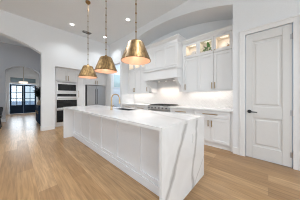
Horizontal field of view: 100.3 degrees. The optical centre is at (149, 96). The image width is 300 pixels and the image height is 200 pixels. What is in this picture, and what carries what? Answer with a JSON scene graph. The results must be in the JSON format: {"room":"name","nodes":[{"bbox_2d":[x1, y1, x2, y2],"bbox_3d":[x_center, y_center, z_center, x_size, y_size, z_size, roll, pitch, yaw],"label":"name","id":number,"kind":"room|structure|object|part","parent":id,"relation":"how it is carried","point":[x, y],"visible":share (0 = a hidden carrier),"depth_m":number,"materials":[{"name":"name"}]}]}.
{"room":"kitchen","nodes":[
{"label":"kitchen","id":0,"kind":"room"},
{"bbox_2d":[0,42,40,118],"bbox_3d":[-7.099,-0.700,4.423,2.600,3.800,5.900,0,0,43],"label":"wall","id":1,"kind":"structure","parent":0,"point":[11,55],"depth_m":6.22,"materials":[{"name":"paint"}]},
{"bbox_2d":[6,67,38,114],"bbox_3d":[-8.061,-0.700,7.995,3.700,3.800,2.020,0,0,43],"label":"wall","id":2,"kind":"structure","parent":0,"point":[15,71],"depth_m":8.93,"materials":[{"name":"paint"}]},
{"bbox_2d":[10,84,23,113],"bbox_3d":[-9.495,0.140,8.931,0.090,2.080,0.676,0,0,43],"label":"door","id":3,"kind":"structure","parent":2,"relation":"in","point":[14,109],"depth_m":8.93,"materials":[{"name":"blue paint"}]},
{"bbox_3d":[-9.487,0.870,8.923,0.012,0.460,0.476,0,0,43],"label":"panel","id":4,"kind":"part","parent":3,"relation":"part of","materials":[{"name":"blue paint"}]},
{"bbox_2d":[9,76,35,83],"bbox_3d":[-9.271,-1.220,9.190,0.060,0.400,1.380,0,0,43],"label":"window","id":5,"kind":"structure","parent":2,"relation":"in","point":[11,79],"depth_m":9.09,"materials":[{"name":"glass"}]},
{"bbox_2d":[24,85,35,112],"bbox_3d":[-9.026,0.140,9.429,0.090,2.080,0.676,0,0,43],"label":"door","id":6,"kind":"structure","parent":2,"relation":"in","point":[27,108],"depth_m":9.40,"materials":[{"name":"blue paint"}]},
{"bbox_3d":[-9.018,0.870,9.421,0.012,0.460,0.476,0,0,43],"label":"panel","id":7,"kind":"part","parent":6,"relation":"part of","materials":[{"name":"blue paint"}]},
{"bbox_2d":[0,10,108,126],"bbox_3d":[-4.116,-0.700,4.978,1.220,3.800,10.800,0,0,43],"label":"wall","id":8,"kind":"structure","parent":0,"point":[57,47],"depth_m":4.59,"materials":[{"name":"paint"}]},
{"bbox_2d":[40,125,54,130],"bbox_3d":[-3.770,1.129,4.620,0.256,0.139,0.406,0,0,43],"label":"baseboard","id":9,"kind":"structure","parent":8,"relation":"attached to","point":[46,127],"depth_m":4.51,"materials":[{"name":"wood"}]},
{"bbox_3d":[-2.921,0.312,6.392,0.740,1.773,1.013,0,0,43],"label":"panel","id":10,"kind":"object","parent":8,"relation":"attached to","visible":0},
{"bbox_2d":[85,73,105,85],"bbox_3d":[-2.899,-0.887,6.371,0.800,0.625,1.013,0,0,43],"label":"upper cabinet","id":11,"kind":"object","parent":10,"relation":"on","point":[101,80],"visible":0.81,"depth_m":6.23,"materials":[{"name":"wood"}]},
{"bbox_3d":[-2.818,-0.868,5.947,0.020,0.555,0.500,0,0,43],"label":"door","id":12,"kind":"part","parent":11,"relation":"part of","materials":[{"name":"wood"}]},
{"bbox_3d":[-2.471,-0.868,6.316,0.020,0.555,0.500,0,0,43],"label":"door","id":13,"kind":"part","parent":11,"relation":"part of","materials":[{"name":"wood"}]},
{"bbox_2d":[0,0,187,47],"bbox_3d":[-2.581,-2.650,3.531,17.800,0.100,10.800,0,0,43],"label":"ceiling","id":14,"kind":"structure","parent":0,"point":[58,14],"depth_m":3.95,"materials":[{"name":"paint"}]},
{"bbox_2d":[78,0,97,78],"bbox_3d":[-1.693,-1.567,3.423,0.484,2.064,0.484,0,0,43],"label":"pendant lamp","id":15,"kind":"object","parent":14,"relation":"hanging from","point":[87,71],"visible":1,"depth_m":3.31,"materials":[{"name":"gold metal"}]},
{"bbox_3d":[-1.693,-0.713,3.423,0.484,0.355,0.484,0,0,43],"label":"lamp shade","id":16,"kind":"part","parent":15,"relation":"part of","materials":[{"name":"gold metal"}]},
{"bbox_2d":[94,1,116,73],"bbox_3d":[-0.958,-1.577,2.731,0.484,2.044,0.484,0,0,43],"label":"pendant lamp","id":17,"kind":"object","parent":14,"relation":"hanging from","point":[105,64],"visible":1,"depth_m":2.61,"materials":[{"name":"gold metal"}]},
{"bbox_3d":[-0.958,-0.733,2.731,0.484,0.355,0.484,0,0,43],"label":"lamp shade","id":18,"kind":"part","parent":17,"relation":"part of","materials":[{"name":"gold metal"}]},
{"bbox_2d":[121,3,150,64],"bbox_3d":[-0.228,-1.592,2.043,0.484,2.014,0.484,0,0,43],"label":"pendant lamp","id":19,"kind":"object","parent":14,"relation":"hanging from","point":[135,53],"visible":1,"depth_m":1.92,"materials":[{"name":"gold metal"}]},
{"bbox_3d":[-0.228,-0.762,2.043,0.484,0.355,0.484,0,0,43],"label":"lamp shade","id":20,"kind":"part","parent":19,"relation":"part of","materials":[{"name":"gold metal"}]},
{"bbox_2d":[113,64,119,106],"bbox_3d":[-1.197,-0.700,7.187,2.200,3.800,2.220,0,0,43],"label":"wall","id":21,"kind":"structure","parent":0,"point":[115,90],"depth_m":7.79,"materials":[{"name":"paint"}]},
{"bbox_2d":[113,74,119,87],"bbox_3d":[-2.043,-0.990,7.813,0.030,0.840,0.530,0,0,43],"label":"window","id":22,"kind":"structure","parent":21,"relation":"in","point":[116,78],"depth_m":7.78,"materials":[{"name":"clear glass"}]},
{"bbox_2d":[0,112,299,199],"bbox_3d":[-2.581,1.250,3.531,17.800,0.100,10.800,0,0,43],"label":"floor","id":23,"kind":"structure","parent":0,"point":[35,164],"depth_m":1.94,"materials":[{"name":"brown wood"}]},
{"bbox_2d":[0,107,2,128],"bbox_3d":[-5.920,0.795,4.734,0.463,0.810,0.480,0,0,43],"label":"dining chair","id":24,"kind":"object","parent":23,"relation":"on","point":[1,108],"visible":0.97,"depth_m":4.95,"materials":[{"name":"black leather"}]},
{"bbox_2d":[35,105,40,125],"bbox_3d":[-4.936,0.787,5.698,1.200,0.824,0.372,0,0,43],"label":"base cabinet","id":25,"kind":"object","parent":23,"relation":"on","point":[38,107],"visible":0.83,"depth_m":5.24,"materials":[{"name":"blue paint"}]},
{"bbox_2d":[33,86,40,104],"bbox_3d":[-5.226,-0.071,5.859,0.563,0.891,0.498,0,0,43],"label":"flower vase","id":26,"kind":"object","parent":25,"relation":"on","point":[37,90],"visible":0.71,"depth_m":5.81,"materials":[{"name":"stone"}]},
{"bbox_2d":[55,67,55,126],"bbox_3d":[-4.041,-0.001,5.204,0.740,2.399,0.065,0,0,43],"label":"cabinet filler","id":27,"kind":"structure","parent":23,"relation":"on","point":[55,67],"depth_m":4.97,"materials":[{"name":"wood"}]},
{"bbox_2d":[56,67,76,126],"bbox_3d":[-3.728,-0.001,5.492,0.800,2.399,0.780,0,0,43],"label":"tall cabinet","id":28,"kind":"object","parent":23,"relation":"on","point":[62,74],"visible":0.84,"depth_m":5.20,"materials":[{"name":"wood"}]},
{"bbox_2d":[56,108,62,122],"bbox_3d":[-3.699,0.745,5.464,0.782,0.574,0.748,0,0,43],"label":"wall oven","id":29,"kind":"object","parent":28,"relation":"in","point":[59,111],"visible":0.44,"depth_m":5.03,"materials":[{"name":"metal"}]},
{"bbox_3d":[-3.456,0.740,5.236,0.024,0.544,0.716,0,0,43],"label":"door","id":30,"kind":"part","parent":29,"relation":"part of","materials":[{"name":"black glass"}]},
{"bbox_3d":[-3.607,-0.905,5.110,0.020,0.480,0.384,0,0,43],"label":"door","id":31,"kind":"part","parent":28,"relation":"part of","materials":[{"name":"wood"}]},
{"bbox_2d":[56,81,76,91],"bbox_3d":[-3.714,-0.424,5.478,0.740,0.444,0.748,0,0,43],"label":"microwave oven","id":32,"kind":"object","parent":28,"relation":"in","point":[61,86],"visible":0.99,"depth_m":5.20,"materials":[{"name":"metal"}]},
{"bbox_2d":[56,93,76,107],"bbox_3d":[-3.699,0.141,5.464,0.782,0.629,0.748,0,0,43],"label":"wall oven","id":33,"kind":"object","parent":28,"relation":"in","point":[62,99],"visible":0.8,"depth_m":5.20,"materials":[{"name":"metal"}]},
{"bbox_3d":[-3.463,-0.074,5.242,0.005,0.110,0.684,0,0,43],"label":"control panel","id":34,"kind":"part","parent":33,"relation":"part of","materials":[{"name":"black glass"}]},
{"bbox_3d":[-3.456,0.215,5.236,0.024,0.439,0.716,0,0,43],"label":"door","id":35,"kind":"part","parent":33,"relation":"part of","materials":[{"name":"black glass"}]},
{"bbox_3d":[-3.446,0.056,5.226,0.004,0.120,0.716,0,0,43],"label":"door trim","id":36,"kind":"part","parent":33,"relation":"part of","materials":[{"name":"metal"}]},
{"bbox_3d":[-3.340,-0.905,5.394,0.020,0.480,0.384,0,0,43],"label":"door","id":37,"kind":"part","parent":28,"relation":"part of","materials":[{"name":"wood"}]},
{"bbox_2d":[77,70,84,105],"bbox_3d":[-3.354,-0.001,5.889,0.800,2.399,0.308,0,0,43],"label":"pantry cabinet","id":38,"kind":"object","parent":23,"relation":"on","point":[80,81],"visible":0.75,"depth_m":5.63,"materials":[{"name":"wood"}]},
{"bbox_3d":[-3.099,-0.828,5.649,0.020,0.635,0.300,0,0,43],"label":"door","id":39,"kind":"part","parent":38,"relation":"part of","materials":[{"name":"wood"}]},
{"bbox_3d":[-3.099,0.287,5.649,0.020,1.575,0.300,0,0,43],"label":"door","id":40,"kind":"part","parent":38,"relation":"part of","materials":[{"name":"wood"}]},
{"bbox_2d":[85,85,104,105],"bbox_3d":[-2.876,0.325,6.348,0.808,1.749,0.955,0,0,43],"label":"refrigerator","id":41,"kind":"object","parent":23,"relation":"on","point":[94,95],"visible":0.44,"depth_m":6.03,"materials":[{"name":"silver metal"}]},
{"bbox_3d":[-2.787,-0.003,5.968,0.073,1.085,0.424,0,0,43],"label":"door","id":42,"kind":"part","parent":41,"relation":"part of","materials":[{"name":"metal"}]},
{"bbox_3d":[-2.479,-0.003,6.295,0.073,1.085,0.462,0,0,43],"label":"door","id":43,"kind":"part","parent":41,"relation":"part of","materials":[{"name":"metal"}]},
{"bbox_2d":[73,110,158,195],"bbox_3d":[-0.765,0.762,2.892,3.568,0.874,0.820,0,0,43],"label":"base cabinet","id":44,"kind":"object","parent":23,"relation":"on","point":[133,149],"visible":0.4,"depth_m":2.01,"materials":[{"name":"wood"}]},
{"bbox_3d":[-2.115,0.703,3.627,0.594,0.754,0.020,0,0,43],"label":"panel","id":45,"kind":"part","parent":44,"relation":"part of","materials":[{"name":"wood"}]},
{"bbox_3d":[-1.682,0.703,3.219,0.594,0.754,0.020,0,0,43],"label":"panel","id":46,"kind":"part","parent":44,"relation":"part of","materials":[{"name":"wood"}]},
{"bbox_3d":[-1.249,0.703,2.812,0.594,0.754,0.020,0,0,43],"label":"panel","id":47,"kind":"part","parent":44,"relation":"part of","materials":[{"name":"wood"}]},
{"bbox_3d":[-0.816,0.703,2.404,0.594,0.754,0.020,0,0,43],"label":"panel","id":48,"kind":"part","parent":44,"relation":"part of","materials":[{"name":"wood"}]},
{"bbox_3d":[-0.384,0.703,1.996,0.594,0.754,0.020,0,0,43],"label":"panel","id":49,"kind":"part","parent":44,"relation":"part of","materials":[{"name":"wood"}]},
{"bbox_2d":[63,105,203,199],"bbox_3d":[-0.847,0.745,2.798,3.649,0.909,1.050,0,0,43],"label":"countertop","id":50,"kind":"structure","parent":44,"relation":"on","point":[181,136],"depth_m":1.54,"materials":[{"name":"stone"}]},
{"bbox_2d":[110,94,119,109],"bbox_3d":[-0.788,0.106,2.930,0.133,0.367,0.263,0,0,43],"label":"faucet","id":51,"kind":"object","parent":50,"relation":"on","point":[113,94],"visible":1,"depth_m":2.88,"materials":[{"name":"gold metal"}]},
{"bbox_3d":[0.049,0.703,1.588,0.594,0.754,0.020,0,0,43],"label":"panel","id":52,"kind":"part","parent":44,"relation":"part of","materials":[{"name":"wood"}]},
{"bbox_2d":[123,105,134,108],"bbox_3d":[-0.696,0.765,5.465,0.808,0.868,0.678,0,0,43],"label":"base cabinet","id":53,"kind":"object","parent":23,"relation":"on","point":[124,106],"visible":0.2,"depth_m":5.23,"materials":[{"name":"wood"}]},
{"bbox_2d":[135,105,147,109],"bbox_3d":[-0.138,0.765,4.939,0.723,0.868,0.678,0,0,43],"label":"base cabinet","id":54,"kind":"object","parent":23,"relation":"on","point":[136,106],"visible":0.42,"depth_m":4.69,"materials":[{"name":"wood"}]},
{"bbox_2d":[123,103,151,105],"bbox_3d":[-0.442,0.309,5.235,1.573,0.039,0.664,0,0,43],"label":"countertop","id":55,"kind":"structure","parent":54,"relation":"on","point":[137,104],"depth_m":4.98,"materials":[{"name":"stone"}]},
{"bbox_2d":[148,104,179,111],"bbox_3d":[0.459,0.726,4.359,0.912,0.944,0.704,0,0,43],"label":"range","id":56,"kind":"object","parent":23,"relation":"on","point":[154,107],"visible":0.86,"depth_m":4.14,"materials":[{"name":"metal"}]},
{"bbox_3d":[0.262,0.733,4.149,0.880,0.615,0.040,0,0,43],"label":"oven door","id":57,"kind":"part","parent":56,"relation":"part of","materials":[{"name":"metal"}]},
{"bbox_3d":[0.259,0.355,4.146,0.912,0.109,0.050,0,0,43],"label":"control panel","id":58,"kind":"part","parent":56,"relation":"part of","materials":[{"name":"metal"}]},
{"bbox_2d":[170,108,193,114],"bbox_3d":[1.081,0.765,3.790,0.743,0.868,0.678,0,0,43],"label":"base cabinet","id":59,"kind":"object","parent":23,"relation":"on","point":[172,110],"visible":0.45,"depth_m":3.54,"materials":[{"name":"wood"}]},
{"bbox_2d":[194,110,230,150],"bbox_3d":[1.658,0.765,3.247,0.838,0.868,0.678,0,0,43],"label":"base cabinet","id":60,"kind":"object","parent":23,"relation":"on","point":[217,124],"visible":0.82,"depth_m":2.93,"materials":[{"name":"wood"}]},
{"bbox_2d":[169,105,232,111],"bbox_3d":[1.409,0.309,3.491,1.633,0.039,0.664,0,0,43],"label":"countertop","id":61,"kind":"structure","parent":60,"relation":"on","point":[180,106],"depth_m":3.20,"materials":[{"name":"stone"}]},
{"bbox_3d":[1.312,0.792,3.177,0.400,0.565,0.020,0,0,43],"label":"door","id":62,"kind":"part","parent":60,"relation":"part of","materials":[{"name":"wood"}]},
{"bbox_3d":[1.460,0.422,3.037,0.816,0.155,0.020,0,0,43],"label":"drawer","id":63,"kind":"part","parent":60,"relation":"part of","materials":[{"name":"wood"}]},
{"bbox_3d":[1.609,0.792,2.897,0.400,0.565,0.020,0,0,43],"label":"door","id":64,"kind":"part","parent":60,"relation":"part of","materials":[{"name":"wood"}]},
{"bbox_2d":[231,112,232,151],"bbox_3d":[0.511,0.765,4.370,4.148,0.868,0.617,0,0,43],"label":"cabinet filler","id":65,"kind":"structure","parent":23,"relation":"on","point":[231,112],"depth_m":2.74,"materials":[{"name":"wood"}]},
{"bbox_2d":[106,0,299,166],"bbox_3d":[1.608,-0.700,3.383,11.500,3.800,0.810,0,0,43],"label":"wall","id":66,"kind":"structure","parent":0,"point":[192,18],"depth_m":3.25,"materials":[{"name":"paint"}]},
{"bbox_2d":[129,69,140,93],"bbox_3d":[-0.583,-0.653,5.564,0.818,1.003,0.380,0,0,43],"label":"upper cabinet","id":67,"kind":"object","parent":66,"relation":"attached to","point":[134,76],"visible":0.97,"depth_m":5.42,"materials":[{"name":"wood"}]},
{"bbox_3d":[-0.827,-0.667,5.601,0.398,0.955,0.020,0,0,43],"label":"door","id":68,"kind":"part","parent":67,"relation":"part of","materials":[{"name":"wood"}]},
{"bbox_2d":[129,64,134,71],"bbox_3d":[-0.727,-1.369,5.710,0.408,0.423,0.364,0,0,43],"label":"display cabinet","id":69,"kind":"object","parent":67,"relation":"on","point":[131,67],"visible":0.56,"depth_m":5.71,"materials":[{"name":"wood"}]},
{"bbox_2d":[134,65,140,69],"bbox_3d":[-0.428,-1.369,5.429,0.408,0.423,0.364,0,0,43],"label":"display cabinet","id":70,"kind":"object","parent":67,"relation":"on","point":[136,67],"visible":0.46,"depth_m":5.44,"materials":[{"name":"wood"}]},
{"bbox_3d":[-0.531,-0.667,5.323,0.398,0.955,0.020,0,0,43],"label":"door","id":71,"kind":"part","parent":67,"relation":"part of","materials":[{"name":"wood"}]},
{"bbox_2d":[141,68,147,92],"bbox_3d":[-0.132,-0.653,5.138,0.418,1.003,0.380,0,0,43],"label":"upper cabinet","id":72,"kind":"object","parent":66,"relation":"attached to","point":[144,88],"visible":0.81,"depth_m":5.08,"materials":[{"name":"wood"}]},
{"bbox_2d":[143,34,186,92],"bbox_3d":[0.488,-0.990,4.345,1.520,1.640,0.684,0,0,43],"label":"range hood","id":73,"kind":"object","parent":66,"relation":"attached to","point":[165,55],"visible":0.88,"depth_m":3.98,"materials":[{"name":"wood"}]},
{"bbox_3d":[-0.018,-1.280,4.441,0.425,0.620,0.020,0,0,43],"label":"panel","id":74,"kind":"part","parent":73,"relation":"part of","materials":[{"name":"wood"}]},
{"bbox_3d":[0.298,-1.280,4.143,0.425,0.620,0.020,0,0,43],"label":"panel","id":75,"kind":"part","parent":73,"relation":"part of","materials":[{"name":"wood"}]},
{"bbox_3d":[0.488,-1.720,4.345,1.520,0.180,0.684,0,0,43],"label":"crown","id":76,"kind":"part","parent":73,"relation":"part of","materials":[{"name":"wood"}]},
{"bbox_3d":[0.613,-1.280,3.846,0.425,0.620,0.020,0,0,43],"label":"panel","id":77,"kind":"part","parent":73,"relation":"part of","materials":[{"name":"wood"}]},
{"bbox_2d":[128,30,232,93],"bbox_3d":[0.607,-0.868,4.472,4.148,1.426,0.337,0,0,43],"label":"cabinet filler","id":78,"kind":"structure","parent":66,"relation":"attached to","point":[183,59],"depth_m":3.84,"materials":[{"name":"wood"}]},
{"bbox_2d":[134,81,232,107],"bbox_3d":[0.726,-0.305,4.598,4.150,1.189,0.010,0,0,43],"label":"backsplash","id":79,"kind":"structure","parent":66,"relation":"attached to","point":[168,92],"depth_m":4.24,"materials":[{"name":"tile"}]},
{"bbox_2d":[184,56,197,91],"bbox_3d":[1.302,-0.653,3.787,0.418,1.003,0.380,0,0,43],"label":"upper cabinet","id":80,"kind":"object","parent":66,"relation":"attached to","point":[191,64],"visible":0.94,"depth_m":3.68,"materials":[{"name":"wood"}]},
{"bbox_2d":[184,41,197,58],"bbox_3d":[1.307,-1.369,3.793,0.418,0.423,0.364,0,0,43],"label":"display cabinet","id":81,"kind":"object","parent":80,"relation":"on","point":[188,48],"visible":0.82,"depth_m":3.80,"materials":[{"name":"wood"}]},
{"bbox_2d":[198,49,231,91],"bbox_3d":[1.753,-0.653,3.362,0.818,1.003,0.380,0,0,43],"label":"upper cabinet","id":82,"kind":"object","parent":66,"relation":"attached to","point":[214,69],"visible":1,"depth_m":3.22,"materials":[{"name":"wood"}]},
{"bbox_2d":[198,36,213,55],"bbox_3d":[1.609,-1.369,3.509,0.408,0.423,0.364,0,0,43],"label":"display cabinet","id":83,"kind":"object","parent":82,"relation":"on","point":[201,43],"visible":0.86,"depth_m":3.47,"materials":[{"name":"wood"}]},
{"bbox_2d":[204,42,210,51],"bbox_3d":[1.633,-1.344,3.524,0.346,0.341,0.269,0,0,43],"label":"potted plant","id":84,"kind":"object","parent":83,"relation":"in","point":[208,45],"visible":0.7,"depth_m":3.44,"materials":[{"name":"green plant"}]},
{"bbox_3d":[1.510,-0.667,3.400,0.398,0.955,0.020,0,0,43],"label":"door","id":85,"kind":"part","parent":82,"relation":"part of","materials":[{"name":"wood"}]},
{"bbox_2d":[198,89,231,91],"bbox_3d":[1.669,-0.168,3.272,0.818,0.032,0.048,0,0,43],"label":"light","id":86,"kind":"object","parent":82,"relation":"attached to","point":[199,90],"depth_m":3.26,"materials":[{"name":"plastic"}]},
{"bbox_2d":[214,31,231,52],"bbox_3d":[1.908,-1.369,3.227,0.408,0.423,0.364,0,0,43],"label":"display cabinet","id":87,"kind":"object","parent":82,"relation":"on","point":[225,37],"visible":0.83,"depth_m":3.22,"materials":[{"name":"wood"}]},
{"bbox_2d":[181,24,232,45],"bbox_3d":[0.575,-1.632,4.438,4.148,0.100,0.429,0,0,43],"label":"crown molding","id":88,"kind":"structure","parent":87,"relation":"on","point":[228,28],"depth_m":3.29,"materials":[{"name":"wood"}]},
{"bbox_2d":[219,42,229,47],"bbox_3d":[1.976,-1.314,3.322,0.286,0.280,0.068,0,0,45],"label":"plate","id":89,"kind":"object","parent":87,"relation":"in","point":[225,44],"visible":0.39,"depth_m":3.35,"materials":[{"name":"white ceramic"}]},
{"bbox_3d":[1.805,-0.667,3.121,0.398,0.955,0.020,0,0,43],"label":"door","id":90,"kind":"part","parent":82,"relation":"part of","materials":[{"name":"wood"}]},
{"bbox_2d":[233,147,238,154],"bbox_3d":[3.563,1.129,0.973,4.949,0.139,0.015,0,0,43],"label":"baseboard","id":91,"kind":"structure","parent":66,"relation":"attached to","point":[235,150],"depth_m":2.63,"materials":[{"name":"wood"}]},
{"bbox_2d":[246,23,292,166],"bbox_3d":[2.159,-0.026,2.304,0.632,2.428,0.104,0,0,43],"label":"door","id":92,"kind":"structure","parent":66,"relation":"in","point":[269,112],"depth_m":2.29,"materials":[{"name":"wood"}]},
{"bbox_3d":[2.174,-0.445,2.336,0.400,1.270,0.037,0,0,43],"label":"panel","id":93,"kind":"part","parent":92,"relation":"part of","materials":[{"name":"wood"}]},
{"bbox_3d":[2.174,0.675,2.336,0.400,0.550,0.037,0,0,43],"label":"panel","id":94,"kind":"part","parent":92,"relation":"part of","materials":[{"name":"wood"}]},
{"bbox_2d":[239,14,299,170],"bbox_3d":[2.147,-0.072,2.300,0.830,2.542,0.025,0,0,43],"label":"door frame","id":95,"kind":"structure","parent":66,"relation":"attached to","point":[295,19],"depth_m":2.08,"materials":[{"name":"wood"}]},
{"label":"outside","id":96,"kind":"structure","parent":0,"visible":0},
{"bbox_2d":[12,101,34,113],"bbox_3d":[-26.637,1.400,25.101,46.800,0.100,60.000,0,0,43],"label":"ground","id":97,"kind":"structure","parent":96,"point":[13,102],"depth_m":26.02,"materials":[{"name":"grey concrete"}]}
]}

